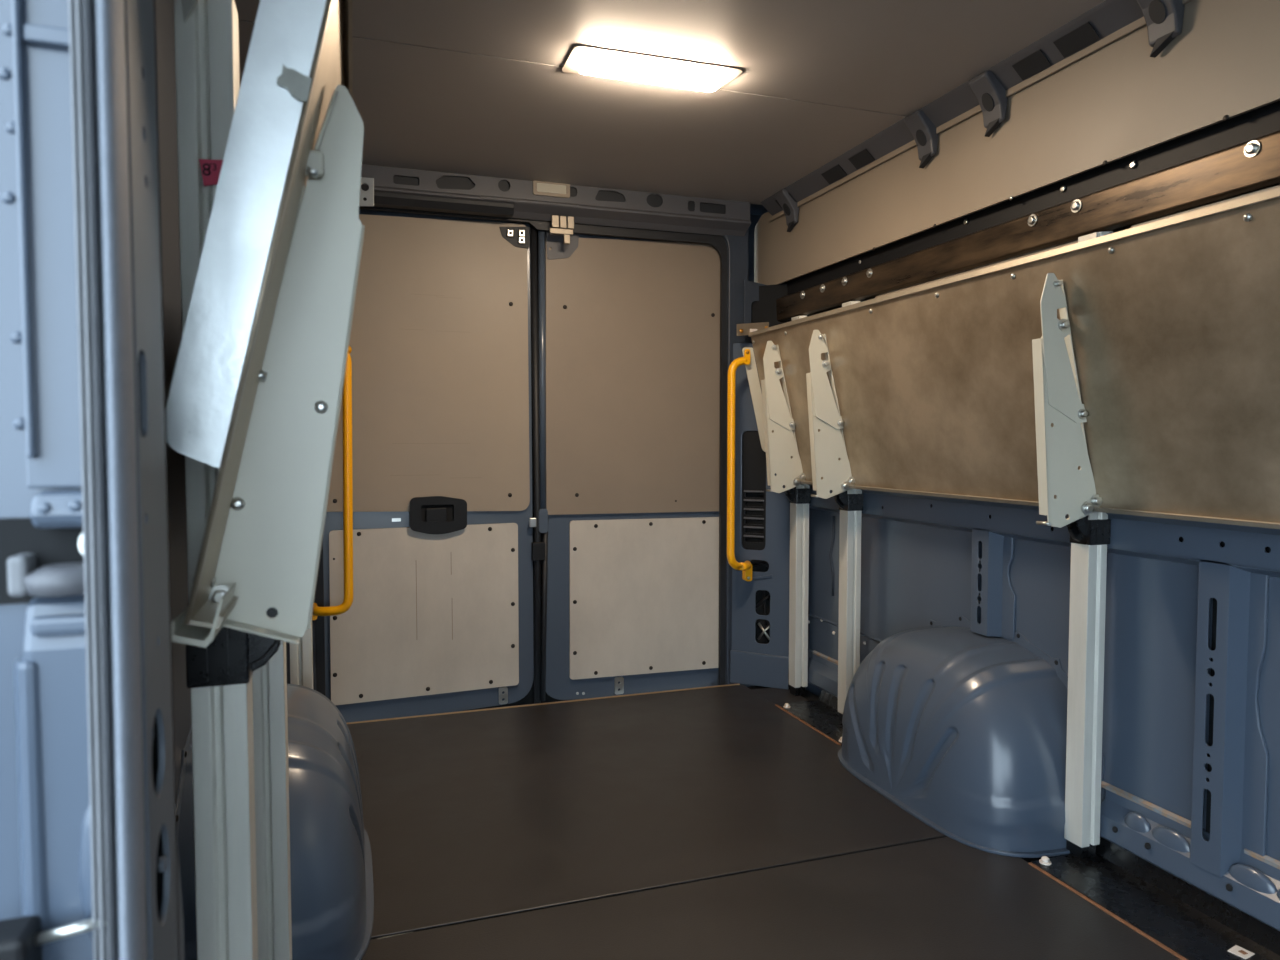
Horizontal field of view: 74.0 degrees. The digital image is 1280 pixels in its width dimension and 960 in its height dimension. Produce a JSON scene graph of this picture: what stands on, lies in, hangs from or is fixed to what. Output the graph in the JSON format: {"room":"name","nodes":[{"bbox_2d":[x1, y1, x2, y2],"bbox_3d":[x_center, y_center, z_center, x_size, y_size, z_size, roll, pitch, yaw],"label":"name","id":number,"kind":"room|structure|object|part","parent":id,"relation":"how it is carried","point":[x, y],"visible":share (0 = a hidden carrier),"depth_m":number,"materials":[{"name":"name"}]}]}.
{"room":"vehicle interior","nodes":[
{"label":"vehicle interior","id":0,"kind":"room"},
{"bbox_2d":[155,0,190,798],"bbox_3d":[-0.639,-0.026,0.892,0.040,2.030,4.500,-1,3,-19],"label":"wall","id":1,"kind":"structure","parent":0,"point":[165,36],"depth_m":1.50,"materials":[{"name":"blue paint"}]},
{"bbox_2d":[0,518,84,604],"bbox_3d":[-0.341,0.048,0.490,0.066,0.050,0.042,-1,3,-19],"label":"door handle","id":2,"kind":"object","parent":1,"relation":"attached to","point":[34,561],"visible":0.74,"depth_m":0.49,"materials":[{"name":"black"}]},
{"bbox_2d":[0,915,106,959],"bbox_3d":[-0.336,0.304,0.482,0.062,0.108,0.031,-1,3,-19],"label":"stay","id":3,"kind":"object","parent":1,"relation":"attached to","point":[21,938],"visible":1,"depth_m":0.48,"materials":[{"name":"silver metal"}]},
{"bbox_3d":[-0.326,0.258,0.487,0.038,0.012,0.006,-1,3,-16],"label":"rod","id":4,"kind":"part","parent":3,"relation":"part of","materials":[{"name":"silver metal"}]},
{"bbox_2d":[0,0,183,959],"bbox_3d":[-0.419,0.080,0.541,0.210,2.150,0.148,0,3,-9],"label":"door frame","id":5,"kind":"structure","parent":1,"relation":"attached to","point":[45,839],"depth_m":0.49,"materials":[{"name":"blue"}]},
{"bbox_2d":[68,0,146,959],"bbox_3d":[-0.309,0.007,0.492,0.026,2.000,0.030,-1,3,-19],"label":"seal","id":6,"kind":"object","parent":1,"relation":"attached to","point":[96,27],"visible":1,"depth_m":0.48,"materials":[{"name":"grey rubber"}]},
{"bbox_3d":[-0.305,0.007,0.495,0.017,2.000,0.027,-1,3,-19],"label":"grey bulb","id":7,"kind":"part","parent":6,"relation":"part of","materials":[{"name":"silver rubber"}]},
{"bbox_2d":[286,164,764,710],"bbox_3d":[-0.355,-0.059,3.259,2.090,2.180,0.279,-1,3,-19],"label":"door frame","id":8,"kind":"structure","parent":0,"point":[728,226],"depth_m":3.23,"materials":[{"name":"blue grey paint"},{"name":"black rubber"}]},
{"bbox_2d":[312,346,352,619],"bbox_3d":[-1.063,0.018,2.876,0.190,0.940,0.091,2,3,31],"label":"grab rail","id":9,"kind":"object","parent":8,"relation":"attached to","point":[347,602],"visible":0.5,"depth_m":2.85,"materials":[{"name":"orange"}]},
{"bbox_2d":[359,177,373,206],"bbox_3d":[-0.932,-0.965,2.858,0.073,0.098,0.030,-1,3,-19],"label":"clip","id":10,"kind":"object","parent":8,"relation":"attached to","point":[366,191],"visible":0.78,"depth_m":2.85,"materials":[{"name":"silver metal"}]},
{"bbox_2d":[323,209,540,722],"bbox_3d":[-0.768,-0.035,3.117,0.816,1.862,0.065,-1,3,-19],"label":"door","id":11,"kind":"structure","parent":8,"relation":"in","point":[439,619],"depth_m":3.11,"materials":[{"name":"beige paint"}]},
{"bbox_3d":[-0.744,0.137,3.106,0.074,0.070,0.008,-1,3,-19],"label":"release lever","id":12,"kind":"part","parent":11,"relation":"part of","materials":[{"name":"black plastic"}]},
{"bbox_3d":[-0.737,0.128,3.111,0.204,0.139,0.020,-1,3,-19],"label":"handle plate","id":13,"kind":"part","parent":11,"relation":"part of","materials":[{"name":"black plastic"}]},
{"bbox_3d":[-0.521,0.821,3.238,0.034,0.065,0.008,-1,3,-19],"label":"latch plate","id":14,"kind":"part","parent":11,"relation":"part of","materials":[{"name":"silver metal"}]},
{"bbox_2d":[346,683,739,723],"bbox_3d":[-0.415,0.850,3.152,1.722,0.033,0.008,-1,3,-19],"label":"trim","id":15,"kind":"structure","parent":8,"relation":"attached to","point":[738,683],"depth_m":3.16,"materials":[{"name":"gold metal"}]},
{"bbox_2d":[533,181,569,197],"bbox_3d":[-0.322,-1.062,3.098,0.137,0.055,0.006,-1,3,-19],"label":"lamp","id":16,"kind":"object","parent":8,"relation":"in","point":[541,188],"visible":1,"depth_m":3.10,"materials":[{"name":"white plastic"}]},
{"bbox_2d":[532,215,719,700],"bbox_3d":[0.000,-0.054,3.341,0.857,1.858,0.130,-1,3,-19],"label":"door","id":17,"kind":"structure","parent":8,"relation":"in","point":[627,551],"depth_m":3.35,"materials":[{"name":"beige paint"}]},
{"bbox_3d":[-0.083,0.819,3.386,0.037,0.068,0.008,-1,3,-19],"label":"latch plate","id":18,"kind":"part","parent":17,"relation":"part of","materials":[{"name":"silver metal"}]},
{"bbox_3d":[0.477,-0.078,3.670,0.250,2.180,0.030,-1,3,-19],"label":"panel","id":19,"kind":"part","parent":8,"relation":"part of","materials":[{"name":"metal"}]},
{"bbox_2d":[234,0,1104,214],"bbox_3d":[0.332,-1.025,1.175,2.090,0.060,4.600,-1,3,-19],"label":"ceiling","id":20,"kind":"structure","parent":0,"point":[469,87],"depth_m":2.21,"materials":[{"name":"grey plastic"}]},
{"bbox_2d":[562,45,742,91],"bbox_3d":[0.031,-1.029,2.154,0.440,0.022,0.160,-1,3,-19],"label":"recessed light","id":21,"kind":"object","parent":20,"relation":"in","point":[582,59],"visible":1,"depth_m":2.11,"materials":[{"name":"beige plastic"}]},
{"bbox_2d":[761,0,1143,215],"bbox_3d":[1.174,-0.979,1.392,0.070,0.053,4.170,-1,3,-19],"label":"roof rail","id":22,"kind":"object","parent":20,"relation":"attached to","point":[1104,19],"visible":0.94,"depth_m":2.15,"materials":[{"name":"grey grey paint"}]},
{"bbox_2d":[775,189,798,231],"bbox_3d":[0.553,-1.015,3.204,0.073,0.141,0.068,-1,3,-19],"label":"roof hook","id":23,"kind":"object","parent":22,"relation":"attached to","point":[789,206],"visible":1,"depth_m":3.19,"materials":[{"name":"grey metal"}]},
{"bbox_2d":[904,110,937,167],"bbox_3d":[0.809,-0.980,2.447,0.073,0.141,0.068,-1,3,-19],"label":"roof hook","id":24,"kind":"object","parent":22,"relation":"attached to","point":[923,131],"visible":1,"depth_m":2.43,"materials":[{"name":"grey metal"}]},
{"bbox_2d":[968,71,1007,136],"bbox_3d":[0.895,-0.969,2.190,0.073,0.141,0.068,-1,3,-19],"label":"roof hook","id":25,"kind":"object","parent":22,"relation":"attached to","point":[990,94],"visible":1,"depth_m":2.18,"materials":[{"name":"grey plastic"}]},
{"bbox_2d":[1137,0,1184,57],"bbox_3d":[1.051,-0.947,1.728,0.073,0.141,0.068,-1,3,-19],"label":"roof hook","id":26,"kind":"object","parent":22,"relation":"attached to","point":[1163,18],"visible":1,"depth_m":1.73,"materials":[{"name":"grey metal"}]},
{"bbox_2d":[730,283,789,689],"bbox_3d":[0.490,0.024,3.396,0.241,1.600,0.072,1,3,24],"label":"wall pillar","id":27,"kind":"structure","parent":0,"point":[759,654],"depth_m":3.39,"materials":[{"name":"metal"}]},
{"bbox_2d":[727,349,751,580],"bbox_3d":[0.406,-0.050,3.310,0.072,0.906,0.179,2,3,32],"label":"grab rail","id":28,"kind":"object","parent":27,"relation":"attached to","point":[746,567],"visible":1,"depth_m":3.25,"materials":[{"name":"orange"}]},
{"bbox_2d":[737,322,768,335],"bbox_3d":[0.442,-0.589,3.308,0.138,0.059,0.016,-1,3,-19],"label":"plate","id":29,"kind":"object","parent":27,"relation":"attached to","point":[742,329],"visible":0.69,"depth_m":3.31,"materials":[{"name":"metal"}]},
{"bbox_2d":[742,431,765,549],"bbox_3d":[0.457,0.042,3.396,0.096,0.471,0.006,1,3,24],"label":"vent grille","id":30,"kind":"object","parent":27,"relation":"attached to","point":[754,458],"depth_m":3.40,"materials":[{"name":"grey plastic"}]},
{"bbox_2d":[347,685,1180,959],"bbox_3d":[0.353,0.953,1.156,2.020,0.051,4.280,-1,3,-19],"label":"floor","id":31,"kind":"structure","parent":0,"point":[715,823],"depth_m":2.02,"materials":[{"name":"black wood"}]},
{"bbox_2d":[174,0,280,959],"bbox_3d":[-0.442,0.212,0.937,0.096,1.450,0.070,-1,3,-19],"label":"upright post","id":32,"kind":"object","parent":31,"relation":"on","point":[219,674],"visible":0.54,"depth_m":0.91,"materials":[{"name":"silver metal"}]},
{"bbox_2d":[199,159,222,185],"bbox_3d":[-0.448,-0.321,0.889,0.024,0.029,0.002,-1,3,-19],"label":"sticker","id":33,"kind":"object","parent":32,"relation":"attached to","point":[210,168],"visible":1,"depth_m":0.89,"materials":[{"name":"red paper"}]},
{"bbox_2d":[252,641,291,959],"bbox_3d":[-0.602,0.191,1.410,0.096,1.450,0.070,-1,3,-19],"label":"upright post","id":34,"kind":"object","parent":31,"relation":"on","point":[269,682],"visible":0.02,"depth_m":1.41,"materials":[{"name":"silver metal"}]},
{"bbox_2d":[166,0,364,647],"bbox_3d":[-0.659,-0.192,1.738,0.162,0.609,2.171,-1,3,-19],"label":"shelf","id":35,"kind":"object","parent":34,"relation":"attached to","point":[299,52],"depth_m":0.80,"materials":[{"name":"metal"}]},
{"bbox_3d":[-0.345,-0.113,0.816,0.158,0.536,0.060,-1,3,-19],"label":"shelf bracket","id":36,"kind":"part","parent":35,"relation":"part of","materials":[{"name":"grey metal"}]},
{"bbox_3d":[-0.300,-0.308,0.821,0.063,0.147,0.003,-1,3,-19],"label":"plate","id":37,"kind":"part","parent":35,"relation":"part of","materials":[{"name":"grey metal"}]},
{"bbox_2d":[176,684,373,959],"bbox_3d":[-0.750,0.667,1.832,0.328,0.471,0.842,-1,3,-19],"label":"wheel arch","id":38,"kind":"object","parent":31,"relation":"on","point":[332,893],"visible":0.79,"depth_m":1.58,"materials":[{"name":"blue paint"}]},
{"bbox_2d":[290,619,312,688],"bbox_3d":[-0.896,0.151,2.281,0.096,1.450,0.070,-1,3,-19],"label":"upright post","id":39,"kind":"object","parent":31,"relation":"on","point":[301,655],"visible":0.02,"depth_m":2.28,"materials":[{"name":"silver metal"}]},
{"bbox_2d":[785,316,810,695],"bbox_3d":[0.598,0.106,3.248,0.096,1.450,0.070,-1,3,-19],"label":"upright post","id":40,"kind":"object","parent":31,"relation":"on","point":[799,497],"visible":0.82,"depth_m":3.25,"materials":[{"name":"silver metal"}]},
{"bbox_2d":[775,690,842,745],"bbox_3d":[0.669,0.827,2.980,0.206,0.059,0.438,-1,3,-19],"label":"strip","id":41,"kind":"object","parent":31,"relation":"on","point":[821,715],"visible":0.54,"depth_m":3.04,"materials":[{"name":"black paint"}]},
{"bbox_2d":[838,616,1104,857],"bbox_3d":[0.834,0.643,2.366,0.328,0.471,0.842,-1,3,-19],"label":"wheel arch","id":42,"kind":"object","parent":31,"relation":"on","point":[964,731],"visible":0.96,"depth_m":2.15,"materials":[{"name":"blue paint"}]},
{"bbox_2d":[1028,837,1279,959],"bbox_3d":[1.428,0.930,0.731,0.206,0.059,2.690,-1,3,-19],"label":"floor edge recess","id":43,"kind":"object","parent":31,"relation":"on","point":[1179,917],"visible":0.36,"depth_m":1.77,"materials":[{"name":"black paint"}]},
{"bbox_2d":[1039,856,1051,865],"bbox_3d":[0.939,0.880,1.968,0.026,0.014,0.026,-1,3,-19],"label":"bolt","id":44,"kind":"object","parent":43,"relation":"on","point":[1044,860],"visible":1,"depth_m":1.96,"materials":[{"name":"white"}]},
{"bbox_2d":[1227,945,1254,958],"bbox_3d":[1.148,0.902,1.623,0.035,0.002,0.032,-2,3,-32],"label":"label sticker","id":45,"kind":"object","parent":43,"relation":"on","point":[1239,951],"visible":1,"depth_m":1.62,"materials":[{"name":"beige paper"}]},
{"bbox_2d":[806,484,1279,931],"bbox_3d":[1.247,0.020,1.531,0.100,2.180,4.500,-1,3,-19],"label":"wall","id":46,"kind":"structure","parent":0,"point":[1190,783],"depth_m":1.92,"materials":[{"name":"blue metal"}]},
{"bbox_2d":[834,301,862,720],"bbox_3d":[0.711,0.120,2.914,0.096,1.446,0.070,-1,3,-19],"label":"upright post","id":47,"kind":"object","parent":46,"relation":"attached to","point":[850,502],"visible":0.58,"depth_m":2.92,"materials":[{"name":"silver metal"}]},
{"bbox_2d":[875,240,1077,297],"bbox_3d":[0.902,-0.381,2.387,0.008,0.402,0.825,-1,3,-19],"label":"panel strip","id":48,"kind":"object","parent":46,"relation":"attached to","point":[1075,241],"visible":0.12,"depth_m":2.29,"materials":[{"name":"metal"}]},
{"bbox_2d":[754,0,1279,315],"bbox_3d":[1.193,-0.722,1.505,0.067,0.545,4.350,-1,3,-19],"label":"panel","id":49,"kind":"object","parent":46,"relation":"attached to","point":[1109,103],"visible":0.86,"depth_m":2.03,"materials":[{"name":"beige wood"}]},
{"bbox_2d":[776,107,1279,321],"bbox_3d":[1.192,-0.614,1.505,0.053,0.145,4.340,-1,3,-19],"label":"wall rail","id":50,"kind":"object","parent":49,"relation":"attached to","point":[1242,157],"visible":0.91,"depth_m":1.99,"materials":[{"name":"dark brown wood"},{"name":"bright zinc steel"}]},
{"bbox_3d":[1.308,0.826,1.409,0.045,0.137,4.160,-1,3,-19],"label":"sill","id":51,"kind":"part","parent":46,"relation":"part of","materials":[{"name":"blue paint"}]},
{"bbox_2d":[1064,231,1112,858],"bbox_3d":[1.031,0.163,1.967,0.096,1.446,0.070,-1,3,-19],"label":"upright post","id":52,"kind":"object","parent":46,"relation":"attached to","point":[1090,534],"visible":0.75,"depth_m":1.97,"materials":[{"name":"silver metal"}]},
{"bbox_2d":[742,188,1279,528],"bbox_3d":[0.908,-0.203,1.983,0.183,0.607,2.791,-1,3,-19],"label":"shelf","id":53,"kind":"object","parent":52,"relation":"attached to","point":[1174,321],"depth_m":1.86,"materials":[{"name":"wood"}]},
{"bbox_3d":[0.509,-0.343,3.095,0.137,0.322,0.003,-1,3,-19],"label":"plate","id":54,"kind":"part","parent":53,"relation":"part of","materials":[{"name":"grey metal"}]},
{"bbox_3d":[0.527,-0.229,3.117,0.181,0.553,0.043,-1,3,-19],"label":"shelf bracket","id":55,"kind":"part","parent":53,"relation":"part of","materials":[{"name":"grey metal"}]},
{"bbox_3d":[0.530,-0.178,3.114,0.169,0.453,0.003,-1,3,-19],"label":"plate","id":56,"kind":"part","parent":53,"relation":"part of","materials":[{"name":"white metal"}]},
{"bbox_3d":[0.613,-0.329,2.787,0.137,0.322,0.003,-1,3,-19],"label":"plate","id":57,"kind":"part","parent":53,"relation":"part of","materials":[{"name":"grey metal"}]},
{"bbox_3d":[0.630,-0.214,2.810,0.181,0.553,0.043,-1,3,-19],"label":"shelf bracket","id":58,"kind":"part","parent":53,"relation":"part of","materials":[{"name":"grey metal"}]},
{"bbox_3d":[0.634,-0.164,2.806,0.169,0.453,0.003,-1,3,-19],"label":"plate","id":59,"kind":"part","parent":53,"relation":"part of","materials":[{"name":"white metal"}]},
{"bbox_3d":[0.926,-0.286,1.854,0.137,0.322,0.003,-1,3,-19],"label":"plate","id":60,"kind":"part","parent":53,"relation":"part of","materials":[{"name":"grey metal"}]},
{"bbox_3d":[0.943,-0.172,1.877,0.181,0.553,0.043,-1,3,-19],"label":"shelf bracket","id":61,"kind":"part","parent":53,"relation":"part of","materials":[{"name":"grey metal"}]},
{"bbox_3d":[0.947,-0.121,1.873,0.169,0.453,0.003,-1,3,-19],"label":"plate","id":62,"kind":"part","parent":53,"relation":"part of","materials":[{"name":"grey metal"}]},
{"bbox_2d":[1131,185,1279,227],"bbox_3d":[1.403,-0.312,0.903,0.008,0.400,2.040,-1,3,-19],"label":"panel strip","id":63,"kind":"object","parent":46,"relation":"attached to","point":[1277,186],"visible":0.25,"depth_m":1.69,"materials":[{"name":"metal"}]}
]}

